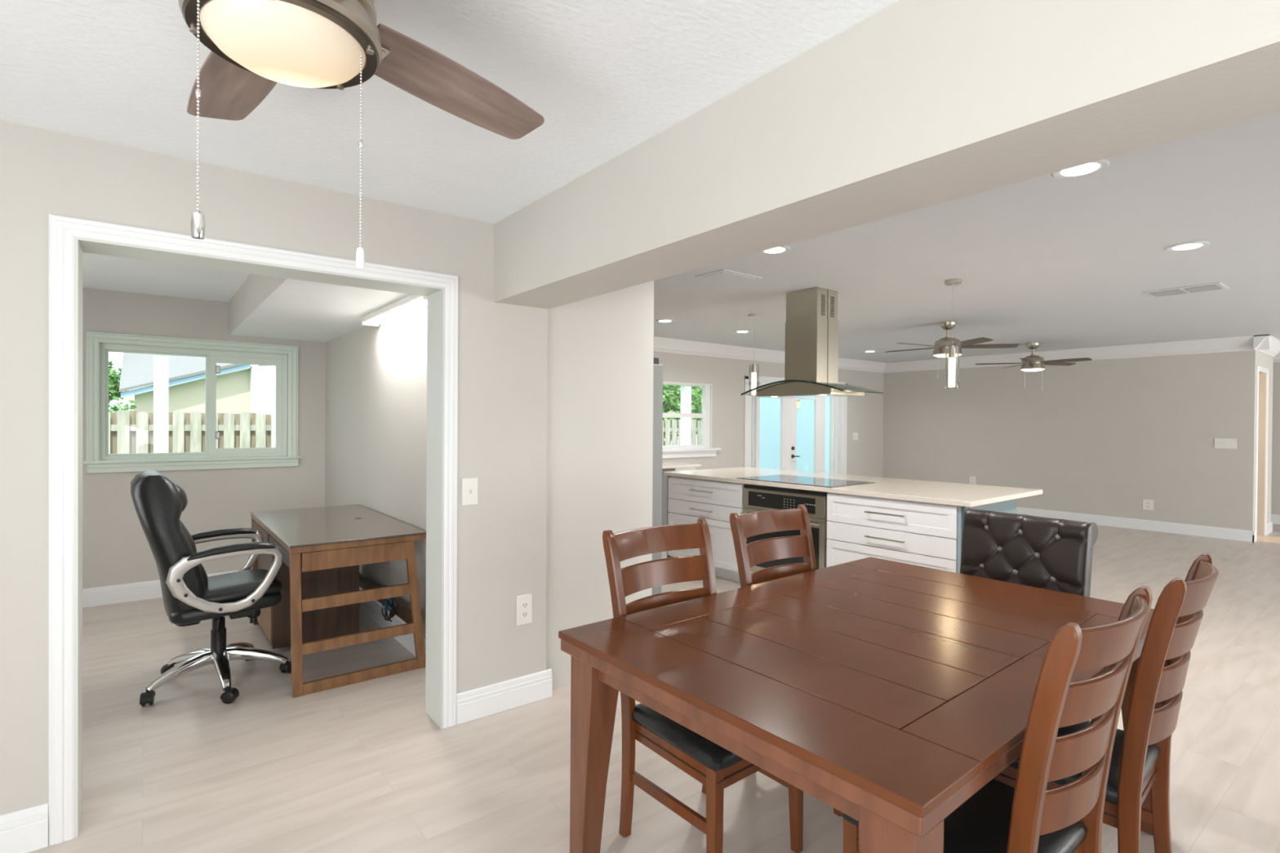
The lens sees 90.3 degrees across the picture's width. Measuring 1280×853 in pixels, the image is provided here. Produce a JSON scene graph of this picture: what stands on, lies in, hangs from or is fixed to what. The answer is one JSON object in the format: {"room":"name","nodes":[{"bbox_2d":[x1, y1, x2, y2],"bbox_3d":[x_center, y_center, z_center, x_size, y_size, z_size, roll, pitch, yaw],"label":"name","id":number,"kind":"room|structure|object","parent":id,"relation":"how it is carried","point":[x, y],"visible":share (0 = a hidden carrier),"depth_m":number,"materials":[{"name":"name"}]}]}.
{"room":"dining room","nodes":[
{"label":"dining room","id":0,"kind":"room"},
{"bbox_2d":[82,252,249,302],"bbox_3d":[-3.401,-1.223,3.363,2.375,0.370,3.314,0,1,-38],"label":"ceiling","id":1,"kind":"structure","parent":0,"point":[103,272],"depth_m":4.50,"materials":[{"name":"white paint"}]},
{"bbox_2d":[82,287,325,588],"bbox_3d":[-4.195,-0.025,4.988,3.125,2.800,0.200,0,1,-38],"label":"wall","id":2,"kind":"structure","parent":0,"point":[117,550],"depth_m":5.25,"materials":[{"name":"beige paint"}]},
{"bbox_2d":[82,568,251,608],"bbox_3d":[-4.098,1.306,4.943,3.025,0.140,0.016,0,1,-38],"label":"baseboard","id":3,"kind":"structure","parent":2,"relation":"attached to","point":[112,594],"depth_m":4.98,"materials":[{"name":"white wood"}]},
{"bbox_2d":[83,331,301,473],"bbox_3d":[-3.657,-0.183,5.308,1.472,1.078,0.155,0,1,-38],"label":"window","id":4,"kind":"structure","parent":2,"relation":"attached to","point":[98,459],"depth_m":5.30,"materials":[{"name":"white wood"}]},
{"bbox_2d":[0,120,547,815],"bbox_3d":[-1.905,0.010,2.326,3.460,2.800,0.188,0,1,-38],"label":"wall","id":5,"kind":"structure","parent":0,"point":[503,348],"depth_m":2.46,"materials":[{"name":"beige paint"}]},
{"bbox_2d":[0,802,48,852],"bbox_3d":[-2.564,1.340,1.698,1.450,0.140,0.016,0,1,-38],"label":"baseboard","id":6,"kind":"structure","parent":5,"relation":"attached to","point":[25,830],"depth_m":2.11,"materials":[{"name":"white wood"}]},
{"bbox_2d":[462,477,477,505],"bbox_3d":[-0.813,0.312,3.053,0.078,0.130,0.015,0,1,-38],"label":"light switch","id":7,"kind":"object","parent":5,"relation":"attached to","point":[469,486],"visible":1,"depth_m":3.05,"materials":[{"name":"white plastic"}]},
{"bbox_2d":[515,593,532,626],"bbox_3d":[-0.588,0.932,3.239,0.088,0.150,0.011,0,1,-38],"label":"wall outlet","id":8,"kind":"object","parent":5,"relation":"attached to","point":[524,602],"visible":1,"depth_m":3.23,"materials":[{"name":"white plastic"}]},
{"bbox_2d":[521,601,528,608],"bbox_3d":[-0.586,0.908,3.237,0.034,0.028,0.004,0,1,-38],"label":"receptacle","id":9,"kind":"object","parent":8,"relation":"attached to","point":[524,604],"depth_m":3.24,"materials":[{"name":"white plastic"}]},
{"bbox_2d":[521,611,528,617],"bbox_3d":[-0.586,0.956,3.237,0.034,0.028,0.004,0,1,-38],"label":"receptacle","id":10,"kind":"object","parent":8,"relation":"attached to","point":[524,614],"depth_m":3.24,"materials":[{"name":"white plastic"}]},
{"bbox_2d":[229,273,411,342],"bbox_3d":[-2.171,-1.083,4.326,0.750,0.647,3.314,0,1,-38],"label":"ceiling","id":11,"kind":"structure","parent":0,"point":[264,306],"depth_m":4.21,"materials":[{"name":"beige paint"}]},
{"bbox_2d":[361,294,426,326],"bbox_3d":[-1.514,-0.727,3.985,0.126,0.052,1.224,0,1,-38],"label":"ceiling light","id":12,"kind":"object","parent":11,"relation":"attached to","point":[411,303],"visible":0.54,"depth_m":3.91,"materials":[{"name":"white plastic"}]},
{"bbox_2d":[324,305,426,639],"bbox_3d":[-1.748,-0.007,4.761,0.455,2.800,3.458,0,1,-38],"label":"wall","id":13,"kind":"structure","parent":0,"point":[375,406],"depth_m":4.44,"materials":[{"name":"beige paint"}]},
{"bbox_2d":[359,587,426,656],"bbox_3d":[-1.898,1.323,4.569,0.016,0.140,3.314,0,1,-38],"label":"baseboard","id":14,"kind":"structure","parent":13,"relation":"attached to","point":[372,609],"depth_m":4.37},
{"bbox_2d":[0,0,897,223],"bbox_3d":[-0.324,-1.165,0.056,3.156,0.395,5.311,0,1,-38],"label":"ceiling","id":15,"kind":"structure","parent":0,"point":[604,77],"depth_m":1.83,"materials":[{"name":"white paint"}]},
{"bbox_2d":[177,0,544,269],"bbox_3d":[-0.662,-0.640,1.214,0.971,0.677,1.017,0,0,-3],"label":"ceiling fan","id":16,"kind":"object","parent":15,"relation":"hanging from","point":[255,46],"visible":1,"depth_m":1.21,"materials":[{"name":"brown wood"}]},
{"bbox_2d":[546,280,653,689],"bbox_3d":[-0.245,0.137,3.624,0.755,2.550,0.079,0,1,-38],"label":"wall","id":17,"kind":"structure","parent":0,"point":[601,348],"depth_m":3.56,"materials":[{"name":"beige paint"}]},
{"bbox_2d":[48,213,458,845],"bbox_3d":[-1.486,0.349,2.653,1.422,2.123,0.218,0,1,-38],"label":"door frame","id":18,"kind":"structure","parent":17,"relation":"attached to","point":[63,229],"depth_m":2.31,"materials":[{"name":"white wood"}]},
{"bbox_2d":[456,668,552,724],"bbox_3d":[-0.667,1.342,3.179,0.517,0.140,0.016,0,1,-38],"label":"baseboard","id":19,"kind":"structure","parent":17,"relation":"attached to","point":[472,704],"depth_m":3.16,"materials":[{"name":"white wood"}]},
{"bbox_2d":[27,524,1279,852],"bbox_3d":[4.004,1.487,4.132,15.200,0.100,11.957,0,1,-38],"label":"floor","id":20,"kind":"structure","parent":0,"point":[362,766],"depth_m":2.71,"materials":[{"name":"wood"}]},
{"bbox_2d":[130,471,291,706],"bbox_3d":[-2.290,0.820,3.452,0.737,1.158,0.686,0,1,-40],"label":"office chair","id":21,"kind":"object","parent":20,"relation":"on","point":[190,597],"visible":0.99,"depth_m":3.26,"materials":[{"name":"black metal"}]},
{"bbox_2d":[139,687,155,705],"bbox_3d":[-2.472,1.347,3.196,0.052,0.066,0.068,0,0,-28],"label":"caster","id":22,"kind":"object","parent":21,"relation":"attached to","point":[148,697],"depth_m":3.18,"materials":[{"name":"black plastic"}]},
{"bbox_2d":[160,663,174,674],"bbox_3d":[-2.629,1.344,3.553,0.052,0.066,0.068,1,1,44],"label":"caster","id":23,"kind":"object","parent":21,"relation":"attached to","point":[166,667],"depth_m":3.53,"materials":[{"name":"black plastic"}]},
{"bbox_2d":[220,685,239,700],"bbox_3d":[-2.085,1.350,3.236,0.068,0.066,0.052,0,0,-10],"label":"caster","id":24,"kind":"object","parent":21,"relation":"attached to","point":[230,693],"depth_m":3.22,"materials":[{"name":"black plastic"}]},
{"bbox_2d":[279,658,291,670],"bbox_3d":[-2.002,1.348,3.616,0.052,0.066,0.068,0,0,8],"label":"caster","id":25,"kind":"object","parent":21,"relation":"attached to","point":[285,664],"depth_m":3.59,"materials":[{"name":"black plastic"}]},
{"bbox_2d":[250,504,426,697],"bbox_3d":[-1.986,1.001,4.083,0.720,0.791,1.520,0,1,-38],"label":"desk","id":26,"kind":"object","parent":20,"relation":"on","point":[323,549],"visible":0.86,"depth_m":3.67,"materials":[{"name":"brown wood"}]},
{"bbox_2d":[381,597,397,622],"bbox_3d":[-1.551,1.139,3.942,0.059,0.178,0.140,0,1,-38],"label":"power cord","id":27,"kind":"object","parent":26,"relation":"attached to","point":[388,603],"visible":0.96,"depth_m":3.93,"materials":[{"name":"black plastic"}]},
{"bbox_2d":[652,357,662,595],"bbox_3d":[-0.424,0.486,4.135,0.821,1.842,0.910,0,1,-38],"label":"refrigerator","id":28,"kind":"object","parent":20,"relation":"on","point":[657,368],"visible":0.05,"depth_m":3.97,"materials":[{"name":"grey metal"}]},
{"bbox_2d":[662,468,675,525],"bbox_3d":[0.032,0.949,7.936,0.600,0.865,0.562,0,1,-38],"label":"base cabinet","id":29,"kind":"object","parent":20,"relation":"on","point":[664,478],"visible":0.1,"depth_m":7.79,"materials":[{"name":"white wood"}]},
{"bbox_2d":[675,467,695,471],"bbox_3d":[-0.946,0.948,7.191,3.760,0.865,0.631,0,1,-38],"label":"base cabinet","id":30,"kind":"object","parent":20,"relation":"on","point":[680,468],"visible":0.02,"depth_m":8.01,"materials":[{"name":"white paint"}]},
{"bbox_2d":[662,462,701,469],"bbox_3d":[-0.918,0.497,7.204,3.820,0.032,0.636,0,1,-38],"label":"countertop","id":31,"kind":"structure","parent":30,"relation":"on","point":[664,464],"depth_m":8.03,"materials":[{"name":"beige stone"}]},
{"bbox_2d":[602,518,803,852],"bbox_3d":[0.215,0.898,2.217,0.497,1.054,0.584,0,1,-39],"label":"dining chair","id":32,"kind":"object","parent":20,"relation":"on","point":[717,768],"visible":0.62,"depth_m":2.19,"materials":[{"name":"brown wood"}]},
{"bbox_2d":[729,504,841,817],"bbox_3d":[0.728,0.898,2.669,0.497,1.054,0.584,0,1,-39],"label":"dining chair","id":33,"kind":"object","parent":20,"relation":"on","point":[743,526],"visible":0.31,"depth_m":2.86,"materials":[{"name":"brown wood"}]},
{"bbox_2d":[666,475,1016,582],"bbox_3d":[1.503,0.960,5.520,0.903,0.900,2.890,0,1,-40],"label":"kitchen island","id":34,"kind":"object","parent":20,"relation":"on","point":[922,534],"visible":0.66,"depth_m":4.72,"materials":[{"name":"white paint"}]},
{"bbox_2d":[740,484,827,572],"bbox_3d":[1.252,0.887,5.338,0.331,0.745,0.834,0,1,-40],"label":"wall oven","id":35,"kind":"object","parent":34,"relation":"in","point":[755,498],"visible":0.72,"depth_m":5.21,"materials":[{"name":"silver metal"}]},
{"bbox_2d":[663,466,1042,506],"bbox_3d":[1.664,0.487,5.634,1.260,0.035,2.970,0,1,-40],"label":"island countertop","id":36,"kind":"structure","parent":34,"relation":"on","point":[963,495],"depth_m":5.00,"materials":[{"name":"beige stone"}]},
{"bbox_2d":[737,474,876,488],"bbox_3d":[1.414,0.466,5.492,0.639,0.007,0.984,0,1,-40],"label":"cooktop","id":37,"kind":"object","parent":36,"relation":"in","point":[789,479],"visible":1,"depth_m":5.41,"materials":[{"name":"black glass"}]},
{"bbox_2d":[558,556,1154,852],"bbox_3d":[0.817,1.042,2.142,1.821,0.775,1.182,0,1,-39],"label":"dining table","id":38,"kind":"object","parent":20,"relation":"on","point":[889,694],"visible":0.75,"depth_m":1.75,"materials":[{"name":"brown wood"}]},
{"bbox_2d":[840,586,1152,852],"bbox_3d":[0.865,0.907,1.569,0.497,1.054,0.584,0,1,-38],"label":"dining chair","id":39,"kind":"object","parent":20,"relation":"on","point":[1028,817],"visible":0.81,"depth_m":1.33,"materials":[{"name":"brown wood"}]},
{"bbox_2d":[960,507,1097,597],"bbox_3d":[1.538,0.915,2.753,0.614,1.030,0.530,0,1,-34],"label":"tufted chair","id":40,"kind":"object","parent":20,"relation":"on","point":[1055,554],"visible":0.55,"depth_m":2.82,"materials":[{"name":"brown leather"}]},
{"bbox_2d":[993,553,1218,852],"bbox_3d":[1.363,0.908,1.942,0.497,1.054,0.584,0,1,-42],"label":"dining chair","id":41,"kind":"object","parent":20,"relation":"on","point":[1140,762],"visible":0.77,"depth_m":1.69,"materials":[{"name":"brown wood"}]},
{"bbox_2d":[759,396,830,473],"bbox_3d":[3.979,0.112,14.241,5.200,3.100,0.150,0,1,-38],"label":"wall","id":42,"kind":"structure","parent":0,"point":[770,407],"depth_m":13.68,"materials":[{"name":"blue paint"}]},
{"bbox_2d":[796,400,799,408],"bbox_3d":[3.337,-0.467,13.568,0.100,0.180,0.110,0,1,-38],"label":"wall lantern","id":43,"kind":"object","parent":42,"relation":"attached to","point":[797,401],"visible":0.46,"depth_m":13.52,"materials":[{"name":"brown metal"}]},
{"bbox_2d":[493,0,1279,309],"bbox_3d":[1.899,-0.959,0.019,0.304,0.777,8.111,0,1,-38],"label":"ceiling beam","id":44,"kind":"structure","parent":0,"point":[914,104],"depth_m":1.48,"materials":[{"name":"beige paint"}]},
{"bbox_2d":[653,111,1279,363],"bbox_3d":[5.441,-1.236,5.188,11.640,0.250,11.907,0,1,-38],"label":"ceiling","id":45,"kind":"structure","parent":0,"point":[1056,264],"depth_m":4.53,"materials":[{"name":"white paint"}]},
{"bbox_2d":[656,319,674,322],"bbox_3d":[0.275,-1.154,6.962,0.200,0.012,0.200,0,1,-38],"label":"recessed light","id":46,"kind":"object","parent":45,"relation":"in","point":[658,320],"visible":1,"depth_m":6.93,"materials":[{"name":"white plastic"}]},
{"bbox_2d":[695,269,762,284],"bbox_3d":[0.677,-1.137,4.854,0.420,0.009,0.300,0,1,-38],"label":"ceiling panel","id":47,"kind":"object","parent":45,"relation":"attached to","point":[725,276],"visible":1,"depth_m":4.83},
{"bbox_2d":[734,329,751,333],"bbox_3d":[1.246,-1.153,7.733,0.200,0.012,0.200,0,1,-38],"label":"recessed light","id":48,"kind":"object","parent":45,"relation":"in","point":[738,331],"visible":1,"depth_m":7.70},
{"bbox_2d":[748,313,759,395],"bbox_3d":[1.169,-0.733,6.531,0.120,0.835,0.120,0,1,-38],"label":"pendant light","id":49,"kind":"object","parent":45,"relation":"hanging from","point":[750,315],"visible":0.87,"depth_m":6.51,"materials":[{"name":"white glass"}]},
{"bbox_2d":[751,363,755,373],"bbox_3d":[1.169,-0.598,6.532,0.048,0.095,0.048,0,1,-38],"label":"socket","id":50,"kind":"object","parent":49,"relation":"attached to","point":[753,366],"depth_m":6.51,"materials":[{"name":"silver metal"}]},
{"bbox_2d":[760,244,790,254],"bbox_3d":[0.859,-1.128,4.069,0.200,0.012,0.200,0,1,-38],"label":"recessed light","id":51,"kind":"object","parent":45,"relation":"in","point":[782,249],"visible":0.66,"depth_m":4.07,"materials":[{"name":"white plastic"}]},
{"bbox_2d":[741,287,883,398],"bbox_3d":[1.440,-0.696,5.415,0.546,0.886,1.053,0,1,-38],"label":"range hood","id":52,"kind":"object","parent":45,"relation":"hanging from","point":[811,324],"visible":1,"depth_m":5.28,"materials":[{"name":"silver metal"}]},
{"bbox_2d":[756,381,864,398],"bbox_3d":[1.439,-0.313,5.421,0.460,0.120,0.760,0,1,-38],"label":"hood","id":53,"kind":"object","parent":52,"relation":"attached to","point":[789,389],"depth_m":5.25,"materials":[{"name":"silver metal"}]},
{"bbox_2d":[862,350,876,352],"bbox_3d":[3.537,-1.152,9.788,0.200,0.012,0.200,0,1,-38],"label":"recessed light","id":54,"kind":"object","parent":45,"relation":"in","point":[868,351],"visible":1,"depth_m":9.74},
{"bbox_2d":[884,321,1019,381],"bbox_3d":[3.329,-0.814,6.995,1.350,0.650,1.315,0,1,-38],"label":"ceiling fan","id":55,"kind":"object","parent":45,"relation":"hanging from","point":[940,344],"visible":0.79,"depth_m":6.88,"materials":[{"name":"brown metal"}]},
{"bbox_2d":[944,278,961,388],"bbox_3d":[2.414,-0.712,4.920,0.120,0.835,0.120,0,1,-38],"label":"pendant light","id":56,"kind":"object","parent":45,"relation":"hanging from","point":[952,349],"visible":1,"depth_m":4.90,"materials":[{"name":"white glass"}]},
{"bbox_2d":[948,345,955,357],"bbox_3d":[2.413,-0.577,4.921,0.048,0.095,0.048,0,1,-38],"label":"socket","id":57,"kind":"object","parent":56,"relation":"attached to","point":[952,349],"depth_m":4.90,"materials":[{"name":"silver metal"}]},
{"bbox_2d":[975,342,1092,391],"bbox_3d":[5.388,-0.812,8.675,1.349,0.650,1.320,0,1,-38],"label":"ceiling fan","id":58,"kind":"object","parent":45,"relation":"hanging from","point":[1033,362],"visible":1,"depth_m":8.63,"materials":[{"name":"brown metal"}]},
{"bbox_2d":[1050,159,1110,178],"bbox_3d":[1.900,-1.112,2.751,0.210,0.012,0.210,0,1,-38],"label":"recessed light","id":59,"kind":"object","parent":45,"relation":"in","point":[1091,168],"visible":0.73,"depth_m":2.75,"materials":[{"name":"white plastic"}]},
{"bbox_2d":[1142,282,1229,297],"bbox_3d":[4.461,-1.111,5.207,0.340,0.014,0.480,0,1,-38],"label":"ceiling vent","id":60,"kind":"object","parent":45,"relation":"in","point":[1215,286],"visible":1,"depth_m":5.17,"materials":[{"name":"white metal"}]},
{"bbox_2d":[1149,284,1222,297],"bbox_3d":[4.461,-1.107,5.207,0.240,0.006,0.420,0,1,-38],"label":"grille","id":61,"kind":"object","parent":60,"relation":"attached to","point":[1207,287],"depth_m":5.19,"materials":[{"name":"white metal"}]},
{"bbox_2d":[1164,240,1209,251],"bbox_3d":[3.378,-1.110,3.930,0.210,0.012,0.210,0,1,-38],"label":"recessed light","id":62,"kind":"object","parent":45,"relation":"in","point":[1188,246],"visible":1,"depth_m":3.91,"materials":[{"name":"white plastic"}]},
{"bbox_2d":[882,350,1257,530],"bbox_3d":[6.117,0.009,9.909,0.120,2.800,5.022,0,1,-38],"label":"wall","id":63,"kind":"structure","parent":0,"point":[1103,437],"depth_m":9.21,"materials":[{"name":"beige paint"}]},
{"bbox_2d":[653,351,883,477],"bbox_3d":[0.932,-0.021,9.174,9.200,2.800,0.200,0,1,-38],"label":"wall","id":64,"kind":"structure","parent":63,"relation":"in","point":[726,376],"depth_m":9.46,"materials":[{"name":"beige paint"}]},
{"bbox_2d":[662,381,720,458],"bbox_3d":[0.556,-0.088,8.778,1.440,1.035,0.160,0,1,-38],"label":"window","id":65,"kind":"structure","parent":64,"relation":"attached to","point":[704,450],"depth_m":8.99,"materials":[{"name":"white wood"}]},
{"bbox_2d":[653,336,886,373],"bbox_3d":[0.994,-1.085,8.999,9.080,0.171,0.130,0,1,-38],"label":"crown molding","id":66,"kind":"structure","parent":64,"relation":"attached to","point":[660,344],"depth_m":9.30,"materials":[{"name":"white wood"}]},
{"bbox_2d":[743,374,847,474],"bbox_3d":[2.556,0.306,10.367,2.590,2.150,0.164,0,1,-38],"label":"door","id":67,"kind":"structure","parent":64,"relation":"attached to","point":[837,405],"depth_m":10.30,"materials":[{"name":"white wood"}]},
{"bbox_2d":[853,432,857,439],"bbox_3d":[3.827,0.173,11.299,0.160,0.130,0.015,0,1,-38],"label":"light switch","id":68,"kind":"object","parent":64,"relation":"attached to","point":[855,434],"visible":1,"depth_m":11.30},
{"bbox_2d":[969,476,976,484],"bbox_3d":[5.522,0.900,10.565,0.011,0.140,0.100,0,1,-38],"label":"wall outlet","id":69,"kind":"object","parent":63,"relation":"attached to","point":[972,479],"visible":0.86,"depth_m":10.56,"materials":[{"name":"white plastic"}]},
{"bbox_2d":[884,334,1270,373],"bbox_3d":[6.066,-1.056,9.773,0.130,0.171,5.152,0,1,-38],"label":"crown molding","id":70,"kind":"structure","parent":63,"relation":"attached to","point":[1238,343],"depth_m":9.00,"materials":[{"name":"white wood"}]},
{"bbox_2d":[1016,506,1254,542],"bbox_3d":[6.059,1.339,9.871,0.016,0.140,5.037,0,1,-38],"label":"baseboard","id":71,"kind":"structure","parent":63,"relation":"attached to","point":[1132,523],"depth_m":8.71,"materials":[{"name":"white wood"}]},
{"bbox_2d":[1142,499,1153,510],"bbox_3d":[6.961,1.073,8.721,0.011,0.140,0.120,0,1,-38],"label":"wall outlet","id":72,"kind":"object","parent":63,"relation":"attached to","point":[1148,504],"visible":1,"depth_m":8.72,"materials":[{"name":"white plastic"}]},
{"bbox_2d":[1214,438,1236,448],"bbox_3d":[7.448,0.217,8.095,0.015,0.128,0.202,0,1,-38],"label":"light switch","id":73,"kind":"object","parent":63,"relation":"attached to","point":[1224,443],"visible":1,"depth_m":8.09,"materials":[{"name":"white plastic"}]},
{"bbox_2d":[1252,529,1255,542],"bbox_3d":[7.636,1.364,7.917,0.096,0.140,0.016,0,1,-38],"label":"baseboard","id":74,"kind":"structure","parent":63,"relation":"attached to","point":[1254,536],"depth_m":7.89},
{"bbox_2d":[1254,351,1273,541],"bbox_3d":[8.124,0.034,8.363,1.140,2.800,0.115,0,1,-38],"label":"door frame","id":75,"kind":"structure","parent":63,"relation":"in","point":[1265,361],"depth_m":8.40,"materials":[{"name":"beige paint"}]},
{"bbox_2d":[1253,334,1279,356],"bbox_3d":[8.108,-1.030,8.182,1.390,0.171,0.130,0,1,-38],"label":"crown molding","id":76,"kind":"structure","parent":63,"relation":"attached to","point":[1274,349],"depth_m":8.07,"materials":[{"name":"white wood"}]},
{"bbox_2d":[1266,521,1272,535],"bbox_3d":[8.445,1.365,8.548,0.436,0.140,0.016,0,1,-38],"label":"baseboard","id":77,"kind":"structure","parent":63,"relation":"attached to","point":[1269,526],"depth_m":8.54,"materials":[{"name":"white wood"}]},
{"bbox_2d":[1271,362,1279,515],"bbox_3d":[10.006,0.044,8.674,0.150,2.800,11.757,0,1,-38],"label":"wall","id":78,"kind":"structure","parent":0,"point":[1275,487],"depth_m":9.37,"materials":[{"name":"beige paint"}]},
{"bbox_2d":[1271,514,1279,524],"bbox_3d":[9.870,1.373,8.711,0.016,0.140,11.557,0,1,-38],"label":"baseboard","id":79,"kind":"structure","parent":78,"relation":"attached to","point":[1275,518],"depth_m":9.37,"materials":[{"name":"white wood"}]},
{"bbox_2d":[1273,351,1279,362],"bbox_3d":[9.842,-1.022,8.659,0.130,0.171,11.557,0,1,-38],"label":"crown molding","id":80,"kind":"structure","parent":78,"relation":"attached to","point":[1277,358],"depth_m":9.33,"materials":[{"name":"white wood"}]},
{"label":"outside","id":81,"kind":"structure","parent":0,"visible":0},
{"bbox_3d":[-8.108,1.563,23.383,44.000,0.100,33.193,0,1,-38],"label":"ground","id":82,"kind":"structure","parent":81,"visible":0},
{"bbox_2d":[108,360,128,403],"bbox_3d":[-10.853,-0.184,12.504,1.711,3.527,1.299,0,0,-24],"label":"leafy tree","id":83,"kind":"object","parent":82,"relation":"on","point":[113,390],"visible":0.06,"depth_m":12.46,"materials":[{"name":"green plant"}]},
{"bbox_2d":[108,396,137,412],"bbox_3d":[-7.831,0.584,9.101,1.067,2.088,1.049,0,1,-38],"label":"leafy bush","id":84,"kind":"object","parent":82,"relation":"on","point":[115,409],"visible":0.02,"depth_m":9.09,"materials":[{"name":"green plant"}]},
{"bbox_2d":[153,356,168,453],"bbox_3d":[-4.849,0.479,6.446,0.120,2.360,0.120,0,1,-38],"label":"porch post","id":85,"kind":"object","parent":82,"relation":"on","point":[161,364],"visible":0.44,"depth_m":6.39,"materials":[{"name":"white paint"}]},
{"bbox_2d":[108,409,271,453],"bbox_3d":[-5.003,0.740,7.544,3.800,1.844,0.074,0,1,-38],"label":"wooden fence","id":86,"kind":"object","parent":82,"relation":"on","point":[130,432],"visible":0.15,"depth_m":7.36,"materials":[{"name":"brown wood"}]},
{"bbox_2d":[119,352,271,414],"bbox_3d":[-8.844,-0.874,13.993,3.920,4.900,5.040,0,1,-38],"label":"neighbor house","id":87,"kind":"structure","parent":82,"relation":"on","point":[250,389],"depth_m":11.94,"materials":[{"name":"beige paint"}]},
{"bbox_2d":[271,365,275,447],"bbox_3d":[-4.026,0.480,7.089,0.120,2.360,0.120,0,1,-38],"label":"porch post","id":88,"kind":"object","parent":82,"relation":"on","point":[273,367],"visible":0.02,"depth_m":7.01,"materials":[{"name":"white paint"}]},
{"bbox_2d":[662,384,702,445],"bbox_3d":[0.577,-0.492,21.177,4.287,4.170,3.922,0,1,-38],"label":"leafy tree","id":89,"kind":"object","parent":82,"relation":"on","point":[671,393],"visible":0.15,"depth_m":20.51,"materials":[{"name":"green plant"}]},
{"bbox_2d":[662,419,702,445],"bbox_3d":[0.751,0.765,12.037,2.400,1.801,0.074,0,1,-38],"label":"wooden fence","id":90,"kind":"object","parent":82,"relation":"on","point":[668,429],"visible":0.16,"depth_m":11.93,"materials":[{"name":"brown wood"}]},
{"bbox_2d":[680,385,691,444],"bbox_3d":[0.775,0.485,10.837,0.140,2.360,0.120,0,1,-38],"label":"porch post","id":91,"kind":"object","parent":82,"relation":"on","point":[686,390],"visible":0.36,"depth_m":10.79,"materials":[{"name":"white paint"}]},
{"bbox_2d":[692,386,702,413],"bbox_3d":[3.788,-0.562,25.280,4.414,4.295,3.831,0,1,-38],"label":"leafy tree","id":92,"kind":"object","parent":82,"relation":"on","point":[700,388],"visible":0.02,"depth_m":24.77,"materials":[{"name":"plant"}]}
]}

